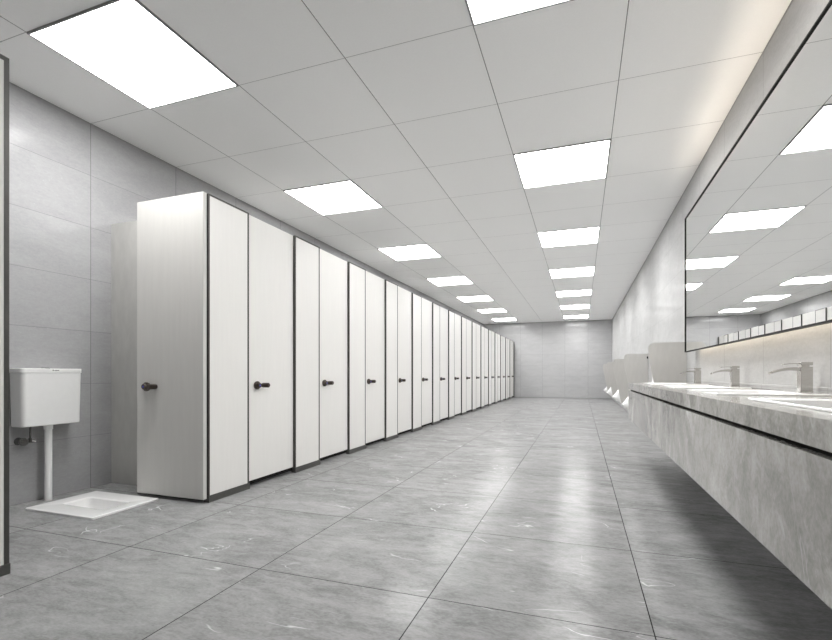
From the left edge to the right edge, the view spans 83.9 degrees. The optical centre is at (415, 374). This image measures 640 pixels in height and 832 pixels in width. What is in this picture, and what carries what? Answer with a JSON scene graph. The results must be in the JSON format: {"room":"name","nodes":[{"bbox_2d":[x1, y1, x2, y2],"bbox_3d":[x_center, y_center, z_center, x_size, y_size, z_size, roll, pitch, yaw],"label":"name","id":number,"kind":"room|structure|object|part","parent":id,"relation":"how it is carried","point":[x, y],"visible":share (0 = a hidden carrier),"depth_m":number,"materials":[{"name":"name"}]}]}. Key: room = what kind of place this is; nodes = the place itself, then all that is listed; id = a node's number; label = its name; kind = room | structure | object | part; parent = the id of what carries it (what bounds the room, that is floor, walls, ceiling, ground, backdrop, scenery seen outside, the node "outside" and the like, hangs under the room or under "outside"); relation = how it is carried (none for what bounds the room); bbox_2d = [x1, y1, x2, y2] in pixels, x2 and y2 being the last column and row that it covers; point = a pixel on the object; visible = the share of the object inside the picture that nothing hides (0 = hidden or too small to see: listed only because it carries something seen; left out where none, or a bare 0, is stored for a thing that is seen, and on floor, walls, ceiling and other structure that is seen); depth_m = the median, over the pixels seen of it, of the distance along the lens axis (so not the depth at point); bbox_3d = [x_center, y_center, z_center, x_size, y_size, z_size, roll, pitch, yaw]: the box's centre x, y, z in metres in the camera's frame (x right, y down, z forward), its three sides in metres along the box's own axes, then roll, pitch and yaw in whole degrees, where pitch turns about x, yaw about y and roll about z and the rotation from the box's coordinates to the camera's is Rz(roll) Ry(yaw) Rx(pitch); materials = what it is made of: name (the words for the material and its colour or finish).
{"room":"public restroom","nodes":[
{"label":"public restroom","id":0,"kind":"room"},
{"bbox_2d":[9,83,483,505],"bbox_3d":[-0.796,-0.481,8.566,0.100,2.920,20.340,0,0,20],"label":"wall","id":1,"kind":"structure","parent":0,"point":[71,179],"depth_m":3.44,"materials":[{"name":"grey tile"}]},
{"bbox_2d":[9,368,80,500],"bbox_3d":[-2.571,0.417,3.224,0.150,0.922,0.396,0,0,20],"label":"toilet cistern","id":2,"kind":"object","parent":1,"relation":"attached to","point":[46,397],"visible":0.98,"depth_m":3.16,"materials":[{"name":"white plastic"}]},
{"bbox_3d":[-2.626,0.454,3.098,0.022,0.052,0.052,0,0,34],"label":"valve knob","id":3,"kind":"part","parent":2,"relation":"part of","materials":[{"name":"black metal"}]},
{"bbox_3d":[-2.571,-0.023,3.224,0.148,0.030,0.396,0,0,20],"label":"lid","id":4,"kind":"part","parent":2,"relation":"part of","materials":[{"name":"white plastic"}]},
{"bbox_3d":[-2.571,0.172,3.224,0.145,0.358,0.388,0,0,20],"label":"tank","id":5,"kind":"part","parent":2,"relation":"part of","materials":[{"name":"white plastic"}]},
{"bbox_2d":[9,82,472,318],"bbox_3d":[-0.747,-1.938,8.549,0.004,0.005,20.140,0,0,20],"label":"trim","id":6,"kind":"structure","parent":1,"relation":"attached to","point":[9,82],"depth_m":4.26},
{"bbox_2d":[0,0,791,323],"bbox_3d":[1.423,-1.991,7.774,4.813,0.100,20.340,0,0,20],"label":"ceiling","id":7,"kind":"structure","parent":0,"point":[427,110],"depth_m":3.43,"materials":[{"name":"white tile"}]},
{"bbox_2d":[27,0,238,108],"bbox_3d":[-1.701,-1.936,2.869,0.796,0.009,0.796,0,0,20],"label":"recessed light","id":8,"kind":"object","parent":7,"relation":"in","point":[125,45],"visible":1,"depth_m":2.79,"materials":[{"name":"white plastic"}]},
{"bbox_2d":[283,180,382,214],"bbox_3d":[-0.894,-1.936,5.129,0.796,0.009,0.796,0,0,20],"label":"recessed light","id":9,"kind":"object","parent":7,"relation":"in","point":[341,196],"visible":1,"depth_m":5.07,"materials":[{"name":"white plastic"}]},
{"bbox_2d":[377,244,441,260],"bbox_3d":[-0.087,-1.936,7.390,0.796,0.009,0.796,0,0,20],"label":"recessed light","id":10,"kind":"object","parent":7,"relation":"in","point":[419,251],"visible":1,"depth_m":7.37,"materials":[{"name":"white plastic"}]},
{"bbox_2d":[427,276,472,285],"bbox_3d":[0.720,-1.936,9.650,0.796,0.009,0.796,0,0,20],"label":"recessed light","id":11,"kind":"object","parent":7,"relation":"in","point":[457,280],"visible":1,"depth_m":9.58,"materials":[{"name":"white plastic"}]},
{"bbox_2d":[456,295,492,301],"bbox_3d":[1.527,-1.936,11.910,0.796,0.009,0.796,0,0,20],"label":"recessed light","id":12,"kind":"object","parent":7,"relation":"in","point":[485,297],"visible":1,"depth_m":11.86,"materials":[{"name":"white plastic"}]},
{"bbox_2d":[478,308,506,312],"bbox_3d":[2.334,-1.936,14.170,0.796,0.009,0.796,0,0,20],"label":"recessed light","id":13,"kind":"object","parent":7,"relation":"in","point":[499,309],"visible":1,"depth_m":14.09,"materials":[{"name":"white plastic"}]},
{"bbox_2d":[492,318,515,320],"bbox_3d":[3.141,-1.936,16.431,0.796,0.009,0.796,0,0,20],"label":"recessed light","id":14,"kind":"object","parent":7,"relation":"in","point":[494,319],"visible":1,"depth_m":16.42,"materials":[{"name":"white plastic"}]},
{"bbox_2d":[465,0,573,25],"bbox_3d":[0.559,-1.936,2.062,0.796,0.009,0.796,0,0,20],"label":"recessed light","id":15,"kind":"object","parent":7,"relation":"in","point":[480,11],"visible":1,"depth_m":2.44,"materials":[{"name":"white plastic"}]},
{"bbox_2d":[513,139,610,188],"bbox_3d":[1.366,-1.936,4.322,0.796,0.009,0.796,0,0,20],"label":"recessed light","id":16,"kind":"object","parent":7,"relation":"in","point":[586,161],"visible":1,"depth_m":4.28,"materials":[{"name":"white plastic"}]},
{"bbox_2d":[537,226,599,247],"bbox_3d":[2.173,-1.936,6.583,0.796,0.009,0.796,0,0,20],"label":"recessed light","id":17,"kind":"object","parent":7,"relation":"in","point":[589,235],"visible":1,"depth_m":6.56,"materials":[{"name":"white plastic"}]},
{"bbox_2d":[549,266,594,277],"bbox_3d":[2.980,-1.936,8.843,0.796,0.009,0.796,0,0,20],"label":"recessed light","id":18,"kind":"object","parent":7,"relation":"in","point":[580,271],"visible":1,"depth_m":8.82,"materials":[{"name":"white plastic"}]},
{"bbox_2d":[556,289,591,296],"bbox_3d":[3.787,-1.936,11.103,0.796,0.009,0.796,0,0,20],"label":"recessed light","id":19,"kind":"object","parent":7,"relation":"in","point":[589,291],"visible":1,"depth_m":11.12,"materials":[{"name":"white plastic"}]},
{"bbox_2d":[560,304,589,309],"bbox_3d":[4.594,-1.936,13.363,0.796,0.009,0.796,0,0,20],"label":"recessed light","id":20,"kind":"object","parent":7,"relation":"in","point":[584,306],"visible":1,"depth_m":13.26,"materials":[{"name":"white plastic"}]},
{"bbox_2d":[561,305,589,308],"bbox_3d":[4.594,-1.938,13.363,0.776,0.004,0.776,0,0,20],"label":"diffuser","id":21,"kind":"object","parent":20,"relation":"attached to","point":[564,306],"depth_m":13.26,"materials":[{"name":"white plastic"}]},
{"bbox_2d":[563,315,588,318],"bbox_3d":[5.401,-1.936,15.624,0.796,0.009,0.796,0,0,20],"label":"recessed light","id":22,"kind":"object","parent":7,"relation":"in","point":[568,316],"visible":1,"depth_m":15.56,"materials":[{"name":"white plastic"}]},
{"bbox_2d":[564,315,587,317],"bbox_3d":[5.401,-1.938,15.624,0.776,0.004,0.776,0,0,20],"label":"diffuser","id":23,"kind":"object","parent":22,"relation":"attached to","point":[569,316],"depth_m":15.56,"materials":[{"name":"white plastic"}]},
{"bbox_2d":[0,397,831,639],"bbox_3d":[1.423,0.879,7.774,4.613,0.001,20.140,0,0,20],"label":"floor","id":24,"kind":"structure","parent":0,"point":[515,518],"depth_m":2.27,"materials":[{"name":"grey tile"}]},
{"bbox_2d":[0,54,9,576],"bbox_3d":[-1.879,-0.256,1.849,0.040,2.270,0.423,0,0,20],"label":"partition panel","id":25,"kind":"object","parent":24,"relation":"on","point":[4,61],"visible":1,"depth_m":2.02,"materials":[{"name":"white laminate"}]},
{"bbox_3d":[-1.879,-0.269,1.849,0.030,2.204,0.379,0,0,20],"label":"panel","id":26,"kind":"part","parent":25,"relation":"part of","materials":[{"name":"white laminate"}]},
{"bbox_3d":[-1.879,0.856,1.849,0.040,0.046,0.423,0,0,20],"label":"kick plate","id":27,"kind":"part","parent":25,"relation":"part of","materials":[{"name":"grey metal"}]},
{"bbox_2d":[25,491,158,519],"bbox_3d":[-2.160,0.957,3.109,0.620,0.185,0.470,0,0,20],"label":"toilet","id":28,"kind":"object","parent":24,"relation":"in","point":[93,505],"visible":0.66,"depth_m":3.12,"materials":[{"name":"white ceramic"}]},
{"bbox_2d":[111,193,292,502],"bbox_3d":[-1.782,-0.178,3.832,1.222,2.115,1.018,0,0,20],"label":"stall","id":29,"kind":"object","parent":24,"relation":"on","point":[250,259],"visible":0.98,"depth_m":3.65,"materials":[{"name":"white laminate"}]},
{"bbox_3d":[-1.921,-0.167,3.561,1.143,2.087,0.024,0,0,20],"label":"panel","id":30,"kind":"part","parent":29,"relation":"part of","materials":[{"name":"grey laminate"}]},
{"bbox_2d":[137,192,206,499],"bbox_3d":[-1.732,-0.192,3.220,0.608,2.090,0.097,0,0,20],"label":"door","id":31,"kind":"structure","parent":29,"relation":"attached to","point":[171,231],"depth_m":3.22,"materials":[{"name":"grey laminate"}]},
{"bbox_3d":[-1.920,0.089,3.284,0.066,0.066,0.038,0,0,20],"label":"turn knob","id":32,"kind":"part","parent":31,"relation":"part of","materials":[{"name":"brown metal"}]},
{"bbox_3d":[-1.365,0.856,3.363,0.044,0.046,0.414,0,0,20],"label":"kick plate","id":33,"kind":"part","parent":29,"relation":"part of","materials":[{"name":"grey metal"}]},
{"bbox_3d":[-1.366,-0.201,3.363,0.034,2.069,0.410,0,0,20],"label":"edge frame","id":34,"kind":"part","parent":29,"relation":"part of","materials":[{"name":"white laminate"}]},
{"bbox_3d":[-1.366,-0.195,3.361,0.030,2.057,0.382,0,0,20],"label":"panel","id":35,"kind":"part","parent":29,"relation":"part of","materials":[{"name":"white laminate"}]},
{"bbox_3d":[-1.245,0.089,3.652,0.038,0.066,0.066,0,0,20],"label":"turn knob","id":36,"kind":"part","parent":29,"relation":"part of","materials":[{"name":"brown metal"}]},
{"bbox_3d":[-1.214,-0.202,3.850,0.035,2.063,0.603,0,0,20],"label":"door","id":37,"kind":"part","parent":29,"relation":"part of","materials":[{"name":"white laminate"}]},
{"bbox_2d":[291,235,346,472],"bbox_3d":[-1.440,-0.178,4.792,1.222,2.115,1.018,0,0,20],"label":"stall","id":38,"kind":"object","parent":24,"relation":"on","point":[319,276],"visible":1,"depth_m":4.47,"materials":[{"name":"white laminate"}]},
{"bbox_3d":[-1.022,0.856,4.322,0.044,0.046,0.414,0,0,20],"label":"kick plate","id":39,"kind":"part","parent":38,"relation":"part of","materials":[{"name":"grey metal"}]},
{"bbox_3d":[-1.023,-0.201,4.323,0.034,2.069,0.410,0,0,20],"label":"edge frame","id":40,"kind":"part","parent":38,"relation":"part of","materials":[{"name":"white laminate"}]},
{"bbox_3d":[-1.024,-0.195,4.321,0.030,2.057,0.382,0,0,20],"label":"panel","id":41,"kind":"part","parent":38,"relation":"part of","materials":[{"name":"white laminate"}]},
{"bbox_3d":[-0.903,0.089,4.612,0.038,0.066,0.066,0,0,20],"label":"turn knob","id":42,"kind":"part","parent":38,"relation":"part of","materials":[{"name":"brown metal"}]},
{"bbox_3d":[-0.871,-0.202,4.809,0.035,2.063,0.603,0,0,20],"label":"door","id":43,"kind":"part","parent":38,"relation":"part of","materials":[{"name":"white laminate"}]},
{"bbox_2d":[346,262,384,453],"bbox_3d":[-1.097,-0.178,5.752,1.222,2.115,1.018,0,0,20],"label":"stall","id":44,"kind":"object","parent":24,"relation":"on","point":[365,290],"visible":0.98,"depth_m":5.45,"materials":[{"name":"white laminate"}]},
{"bbox_3d":[-0.679,0.856,5.282,0.044,0.046,0.414,0,0,20],"label":"kick plate","id":45,"kind":"part","parent":44,"relation":"part of","materials":[{"name":"grey metal"}]},
{"bbox_3d":[-0.680,-0.201,5.282,0.034,2.069,0.410,0,0,20],"label":"edge frame","id":46,"kind":"part","parent":44,"relation":"part of","materials":[{"name":"white laminate"}]},
{"bbox_3d":[-0.681,-0.195,5.280,0.030,2.057,0.382,0,0,20],"label":"panel","id":47,"kind":"part","parent":44,"relation":"part of","materials":[{"name":"white laminate"}]},
{"bbox_3d":[-0.528,-0.202,5.769,0.035,2.063,0.603,0,0,20],"label":"door","id":48,"kind":"part","parent":44,"relation":"part of","materials":[{"name":"white laminate"}]},
{"bbox_2d":[383,279,410,440],"bbox_3d":[-0.754,-0.178,6.711,1.222,2.115,1.018,0,0,20],"label":"stall","id":49,"kind":"object","parent":24,"relation":"on","point":[397,299],"visible":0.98,"depth_m":6.42,"materials":[{"name":"white laminate"}]},
{"bbox_3d":[-0.337,0.856,6.242,0.044,0.046,0.414,0,0,20],"label":"kick plate","id":50,"kind":"part","parent":49,"relation":"part of","materials":[{"name":"grey metal"}]},
{"bbox_3d":[-0.338,-0.201,6.242,0.034,2.069,0.410,0,0,20],"label":"edge frame","id":51,"kind":"part","parent":49,"relation":"part of","materials":[{"name":"white laminate"}]},
{"bbox_3d":[-0.338,-0.195,6.240,0.030,2.057,0.382,0,0,20],"label":"panel","id":52,"kind":"part","parent":49,"relation":"part of","materials":[{"name":"white laminate"}]},
{"bbox_3d":[-0.186,-0.202,6.729,0.035,2.063,0.603,0,0,20],"label":"door","id":53,"kind":"part","parent":49,"relation":"part of","materials":[{"name":"white laminate"}]},
{"bbox_2d":[410,292,431,431],"bbox_3d":[-0.411,-0.178,7.671,1.222,2.115,1.018,0,0,20],"label":"stall","id":54,"kind":"object","parent":24,"relation":"on","point":[421,308],"visible":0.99,"depth_m":7.38,"materials":[{"name":"white laminate"}]},
{"bbox_3d":[0.006,0.856,7.201,0.044,0.046,0.414,0,0,20],"label":"kick plate","id":55,"kind":"part","parent":54,"relation":"part of","materials":[{"name":"grey metal"}]},
{"bbox_3d":[0.005,-0.201,7.202,0.034,2.069,0.410,0,0,20],"label":"edge frame","id":56,"kind":"part","parent":54,"relation":"part of","materials":[{"name":"white laminate"}]},
{"bbox_3d":[0.004,-0.195,7.200,0.030,2.057,0.382,0,0,20],"label":"panel","id":57,"kind":"part","parent":54,"relation":"part of","materials":[{"name":"white laminate"}]},
{"bbox_3d":[0.157,-0.202,7.688,0.035,2.063,0.603,0,0,20],"label":"door","id":58,"kind":"part","parent":54,"relation":"part of","materials":[{"name":"white laminate"}]},
{"bbox_2d":[431,302,447,424],"bbox_3d":[-0.069,-0.178,8.631,1.222,2.115,1.018,0,0,20],"label":"stall","id":59,"kind":"object","parent":24,"relation":"on","point":[439,314],"visible":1,"depth_m":8.33,"materials":[{"name":"white laminate"}]},
{"bbox_3d":[0.347,-0.201,8.161,0.034,2.069,0.410,0,0,20],"label":"edge frame","id":60,"kind":"part","parent":59,"relation":"part of","materials":[{"name":"white laminate"}]},
{"bbox_3d":[0.347,-0.195,8.159,0.030,2.057,0.382,0,0,20],"label":"panel","id":61,"kind":"part","parent":59,"relation":"part of","materials":[{"name":"white laminate"}]},
{"bbox_3d":[0.499,-0.202,8.648,0.035,2.063,0.603,0,0,20],"label":"door","id":62,"kind":"part","parent":59,"relation":"part of","materials":[{"name":"white laminate"}]},
{"bbox_2d":[447,310,460,419],"bbox_3d":[0.274,-0.178,9.590,1.222,2.115,1.018,0,0,20],"label":"stall","id":63,"kind":"object","parent":24,"relation":"on","point":[454,320],"visible":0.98,"depth_m":9.31,"materials":[{"name":"white laminate"}]},
{"bbox_3d":[0.690,-0.195,9.119,0.030,2.057,0.382,0,0,20],"label":"panel","id":64,"kind":"part","parent":63,"relation":"part of","materials":[{"name":"white laminate"}]},
{"bbox_3d":[0.690,-0.201,9.121,0.034,2.069,0.410,0,0,20],"label":"edge frame","id":65,"kind":"part","parent":63,"relation":"part of","materials":[{"name":"white laminate"}]},
{"bbox_3d":[0.842,-0.202,9.608,0.035,2.063,0.603,0,0,20],"label":"door","id":66,"kind":"part","parent":63,"relation":"part of","materials":[{"name":"white laminate"}]},
{"bbox_2d":[460,316,471,414],"bbox_3d":[0.616,-0.178,10.550,1.222,2.115,1.018,0,0,20],"label":"stall","id":67,"kind":"object","parent":24,"relation":"on","point":[466,325],"visible":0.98,"depth_m":10.36,"materials":[{"name":"white laminate"}]},
{"bbox_3d":[1.033,-0.201,10.081,0.034,2.069,0.410,0,0,20],"label":"edge frame","id":68,"kind":"part","parent":67,"relation":"part of","materials":[{"name":"white laminate"}]},
{"bbox_3d":[1.032,-0.195,10.079,0.030,2.057,0.382,0,0,20],"label":"panel","id":69,"kind":"part","parent":67,"relation":"part of","materials":[{"name":"white laminate"}]},
{"bbox_3d":[1.185,-0.202,10.567,0.035,2.063,0.603,0,0,20],"label":"door","id":70,"kind":"part","parent":67,"relation":"part of","materials":[{"name":"white laminate"}]},
{"bbox_2d":[471,321,479,411],"bbox_3d":[0.959,-0.178,11.510,1.222,2.115,1.018,0,0,20],"label":"stall","id":71,"kind":"object","parent":24,"relation":"on","point":[475,327],"visible":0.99,"depth_m":11.16,"materials":[{"name":"white laminate"}]},
{"bbox_3d":[1.375,-0.201,11.040,0.034,2.069,0.410,0,0,20],"label":"edge frame","id":72,"kind":"part","parent":71,"relation":"part of","materials":[{"name":"white laminate"}]},
{"bbox_3d":[1.375,-0.195,11.038,0.030,2.057,0.382,0,0,20],"label":"panel","id":73,"kind":"part","parent":71,"relation":"part of","materials":[{"name":"white laminate"}]},
{"bbox_3d":[1.528,-0.202,11.527,0.035,2.063,0.603,0,0,20],"label":"door","id":74,"kind":"part","parent":71,"relation":"part of","materials":[{"name":"white laminate"}]},
{"bbox_2d":[480,326,487,408],"bbox_3d":[1.302,-0.178,12.469,1.222,2.115,1.018,0,0,20],"label":"stall","id":75,"kind":"object","parent":24,"relation":"on","point":[483,331],"visible":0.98,"depth_m":12.07,"materials":[{"name":"white laminate"}]},
{"bbox_3d":[1.718,-0.201,12.000,0.034,2.069,0.410,0,0,20],"label":"edge frame","id":76,"kind":"part","parent":75,"relation":"part of","materials":[{"name":"white laminate"}]},
{"bbox_3d":[1.718,-0.195,11.998,0.030,2.057,0.382,0,0,20],"label":"panel","id":77,"kind":"part","parent":75,"relation":"part of","materials":[{"name":"white laminate"}]},
{"bbox_3d":[1.870,-0.202,12.487,0.035,2.063,0.603,0,0,20],"label":"door","id":78,"kind":"part","parent":75,"relation":"part of","materials":[{"name":"white laminate"}]},
{"bbox_2d":[487,329,494,405],"bbox_3d":[1.644,-0.178,13.429,1.222,2.115,1.018,0,0,20],"label":"stall","id":79,"kind":"object","parent":24,"relation":"on","point":[491,335],"visible":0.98,"depth_m":13.14,"materials":[{"name":"white laminate"}]},
{"bbox_3d":[2.060,-0.195,12.958,0.030,2.057,0.382,0,0,20],"label":"panel","id":80,"kind":"part","parent":79,"relation":"part of","materials":[{"name":"white laminate"}]},
{"bbox_3d":[2.061,-0.201,12.960,0.034,2.069,0.410,0,0,20],"label":"edge frame","id":81,"kind":"part","parent":79,"relation":"part of","materials":[{"name":"white laminate"}]},
{"bbox_3d":[2.213,-0.202,13.446,0.035,2.063,0.603,0,0,20],"label":"door","id":82,"kind":"part","parent":79,"relation":"part of","materials":[{"name":"white laminate"}]},
{"bbox_2d":[494,332,499,403],"bbox_3d":[1.987,-0.178,14.389,1.222,2.115,1.018,0,0,20],"label":"stall","id":83,"kind":"object","parent":24,"relation":"on","point":[497,336],"visible":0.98,"depth_m":14.09,"materials":[{"name":"white laminate"}]},
{"bbox_3d":[2.403,-0.195,13.917,0.030,2.057,0.382,0,0,20],"label":"panel","id":84,"kind":"part","parent":83,"relation":"part of","materials":[{"name":"white laminate"}]},
{"bbox_3d":[2.403,-0.201,13.919,0.034,2.069,0.410,0,0,20],"label":"edge frame","id":85,"kind":"part","parent":83,"relation":"part of","materials":[{"name":"white laminate"}]},
{"bbox_3d":[2.555,-0.202,14.406,0.035,2.063,0.603,0,0,20],"label":"door","id":86,"kind":"part","parent":83,"relation":"part of","materials":[{"name":"white laminate"}]},
{"bbox_2d":[500,335,504,401],"bbox_3d":[2.330,-0.178,15.348,1.222,2.115,1.018,0,0,20],"label":"stall","id":87,"kind":"object","parent":24,"relation":"on","point":[502,339],"visible":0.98,"depth_m":14.99,"materials":[{"name":"white laminate"}]},
{"bbox_3d":[2.746,-0.201,14.879,0.034,2.069,0.410,0,0,20],"label":"edge frame","id":88,"kind":"part","parent":87,"relation":"part of","materials":[{"name":"white laminate"}]},
{"bbox_3d":[2.746,-0.195,14.877,0.030,2.057,0.382,0,0,20],"label":"panel","id":89,"kind":"part","parent":87,"relation":"part of","materials":[{"name":"white laminate"}]},
{"bbox_3d":[2.898,-0.202,15.366,0.035,2.063,0.603,0,0,20],"label":"door","id":90,"kind":"part","parent":87,"relation":"part of","materials":[{"name":"white laminate"}]},
{"bbox_2d":[505,338,509,399],"bbox_3d":[2.672,-0.178,16.308,1.222,2.115,1.018,0,0,20],"label":"stall","id":91,"kind":"object","parent":24,"relation":"on","point":[507,341],"visible":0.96,"depth_m":16.00,"materials":[{"name":"white laminate"}]},
{"bbox_3d":[3.089,-0.201,15.839,0.034,2.069,0.410,0,0,20],"label":"edge frame","id":92,"kind":"part","parent":91,"relation":"part of","materials":[{"name":"white laminate"}]},
{"bbox_3d":[3.088,-0.195,15.837,0.030,2.057,0.382,0,0,20],"label":"panel","id":93,"kind":"part","parent":91,"relation":"part of","materials":[{"name":"white laminate"}]},
{"bbox_3d":[3.241,-0.202,16.325,0.035,2.063,0.603,0,0,20],"label":"door","id":94,"kind":"part","parent":91,"relation":"part of","materials":[{"name":"white laminate"}]},
{"bbox_2d":[509,340,513,398],"bbox_3d":[3.015,-0.178,17.268,1.222,2.115,1.018,0,0,20],"label":"stall","id":95,"kind":"object","parent":24,"relation":"on","point":[511,341],"visible":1,"depth_m":16.92,"materials":[{"name":"white laminate"}]},
{"bbox_3d":[3.431,-0.195,16.796,0.030,2.057,0.382,0,0,20],"label":"panel","id":96,"kind":"part","parent":95,"relation":"part of","materials":[{"name":"white laminate"}]},
{"bbox_3d":[3.583,-0.202,17.285,0.035,2.063,0.603,0,0,20],"label":"door","id":97,"kind":"part","parent":95,"relation":"part of","materials":[{"name":"white laminate"}]},
{"bbox_2d":[484,320,611,397],"bbox_3d":[4.826,-0.481,17.305,4.613,2.920,0.100,0,0,20],"label":"wall","id":98,"kind":"structure","parent":0,"point":[552,359],"depth_m":17.07,"materials":[{"name":"grey tile"}]},
{"bbox_2d":[484,320,595,324],"bbox_3d":[4.809,-1.935,17.255,4.613,0.012,0.006,0,0,20],"label":"trim","id":99,"kind":"structure","parent":98,"relation":"attached to","point":[586,320],"depth_m":17.31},
{"bbox_2d":[536,397,611,398],"bbox_3d":[4.808,0.870,17.254,4.613,0.018,0.008,0,0,20],"label":"baseboard","id":100,"kind":"structure","parent":98,"relation":"attached to","point":[536,397],"depth_m":17.08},
{"bbox_2d":[612,0,831,410],"bbox_3d":[3.643,-0.481,6.982,0.100,2.920,20.340,0,0,20],"label":"wall","id":101,"kind":"structure","parent":0,"point":[652,310],"depth_m":3.57,"materials":[{"name":"grey tile"}]},
{"bbox_2d":[603,364,610,389],"bbox_3d":[6.316,0.173,15.159,0.361,1.012,0.028,0,0,20],"label":"screen","id":102,"kind":"object","parent":101,"relation":"attached to","point":[604,365],"visible":0.27,"depth_m":15.18,"materials":[{"name":"white ceramic"}]},
{"bbox_2d":[606,387,616,400],"bbox_3d":[5.969,0.339,14.115,0.312,0.960,0.310,0,0,20],"label":"urinal","id":103,"kind":"object","parent":101,"relation":"attached to","point":[609,391],"visible":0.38,"depth_m":14.02,"materials":[{"name":"white ceramic"}]},
{"bbox_2d":[607,362,617,394],"bbox_3d":[5.510,0.173,12.899,0.361,1.012,0.028,0,0,20],"label":"screen","id":104,"kind":"object","parent":101,"relation":"attached to","point":[610,368],"visible":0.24,"depth_m":12.90,"materials":[{"name":"white ceramic"}]},
{"bbox_2d":[612,391,625,407],"bbox_3d":[4.994,0.339,11.384,0.312,0.960,0.310,0,0,20],"label":"urinal","id":105,"kind":"object","parent":101,"relation":"attached to","point":[616,396],"visible":0.34,"depth_m":11.28,"materials":[{"name":"white ceramic"}]},
{"bbox_2d":[613,359,629,402],"bbox_3d":[4.568,0.173,10.261,0.361,1.012,0.028,0,0,20],"label":"screen","id":106,"kind":"object","parent":101,"relation":"attached to","point":[618,364],"visible":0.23,"depth_m":10.26,"materials":[{"name":"white plastic"}]},
{"bbox_2d":[622,397,627,408],"bbox_3d":[4.019,0.339,8.653,0.312,0.960,0.310,0,0,20],"label":"urinal","id":107,"kind":"object","parent":101,"relation":"attached to","point":[625,403],"visible":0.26,"depth_m":8.59,"materials":[{"name":"white ceramic"}]},
{"bbox_2d":[624,354,647,382],"bbox_3d":[3.633,0.173,7.643,0.361,1.012,0.028,0,0,20],"label":"screen","id":108,"kind":"object","parent":101,"relation":"attached to","point":[636,365],"visible":0.5,"depth_m":7.63,"materials":[{"name":"white plastic"}]},
{"bbox_2d":[648,342,686,382],"bbox_3d":[2.641,0.173,4.865,0.361,1.012,0.028,0,0,20],"label":"screen","id":109,"kind":"object","parent":101,"relation":"attached to","point":[667,360],"visible":0.37,"depth_m":4.85,"materials":[{"name":"beige laminate"}]},
{"bbox_2d":[615,0,792,313],"bbox_3d":[3.594,-1.937,6.999,0.004,0.007,20.140,0,0,20],"label":"trim","id":110,"kind":"structure","parent":101,"relation":"attached to","point":[792,0],"depth_m":3.35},
{"bbox_2d":[628,380,831,608],"bbox_3d":[1.485,0.470,1.949,0.580,0.819,5.670,0,0,20],"label":"countertop","id":111,"kind":"structure","parent":101,"relation":"attached to","point":[768,465],"depth_m":1.26,"materials":[{"name":"grey stone"}]},
{"bbox_2d":[643,383,708,384],"bbox_3d":[2.283,0.149,4.117,0.425,0.132,0.596,0,0,20],"label":"basin","id":112,"kind":"object","parent":111,"relation":"in","point":[643,383],"visible":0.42,"depth_m":3.90,"materials":[{"name":"white ceramic"}]},
{"bbox_2d":[680,368,700,383],"bbox_3d":[2.419,0.014,4.079,0.158,0.137,0.048,0,0,20],"label":"tap","id":113,"kind":"object","parent":111,"relation":"on","point":[697,372],"visible":1,"depth_m":4.04,"materials":[{"name":"metal"}]},
{"bbox_2d":[659,385,751,388],"bbox_3d":[1.943,0.149,3.166,0.425,0.132,0.596,0,0,20],"label":"basin","id":114,"kind":"object","parent":111,"relation":"in","point":[669,386],"visible":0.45,"depth_m":3.11,"materials":[{"name":"white ceramic"}]},
{"bbox_2d":[711,366,739,386],"bbox_3d":[2.070,0.014,3.099,0.158,0.137,0.048,0,0,20],"label":"tap","id":115,"kind":"object","parent":111,"relation":"on","point":[734,372],"visible":1,"depth_m":3.06,"materials":[{"name":"metal"}]},
{"bbox_3d":[2.048,-0.016,3.107,0.112,0.031,0.044,0,0,20],"label":"spout","id":116,"kind":"part","parent":115,"relation":"part of","materials":[{"name":"metal"}]},
{"bbox_2d":[687,389,831,395],"bbox_3d":[1.604,0.149,2.215,0.425,0.132,0.596,0,0,20],"label":"basin","id":117,"kind":"object","parent":111,"relation":"in","point":[709,391],"visible":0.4,"depth_m":2.22,"materials":[{"name":"white ceramic"}]},
{"bbox_2d":[748,398,831,411],"bbox_3d":[1.271,0.149,1.282,0.425,0.132,0.596,0,0,20],"label":"basin","id":118,"kind":"object","parent":111,"relation":"in","point":[815,404],"visible":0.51,"depth_m":1.54,"materials":[{"name":"white ceramic"}]},
{"bbox_2d":[768,362,813,391],"bbox_3d":[1.724,0.014,2.132,0.158,0.137,0.048,0,0,20],"label":"tap","id":119,"kind":"object","parent":111,"relation":"on","point":[804,371],"visible":0.99,"depth_m":2.10,"materials":[{"name":"metal"}]},
{"bbox_3d":[1.703,-0.016,2.140,0.112,0.031,0.044,0,0,20],"label":"spout","id":120,"kind":"part","parent":119,"relation":"part of","materials":[{"name":"metal"}]},
{"bbox_3d":[1.776,-0.044,2.114,0.046,0.021,0.042,0,0,20],"label":"handle","id":121,"kind":"part","parent":119,"relation":"part of","materials":[{"name":"metal"}]},
{"bbox_2d":[685,0,831,351],"bbox_3d":[1.687,-0.847,1.805,0.101,1.280,5.535,0,0,20],"label":"wall mirror","id":122,"kind":"object","parent":101,"relation":"attached to","point":[758,236],"visible":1,"depth_m":2.41,"materials":[{"name":"silver glass"}]},
{"bbox_2d":[692,380,831,393],"bbox_3d":[1.753,0.075,1.853,0.010,0.030,5.670,0,0,20],"label":"backsplash","id":123,"kind":"structure","parent":101,"relation":"attached to","point":[824,390],"depth_m":2.65,"materials":[{"name":"grey tile"}]}
]}

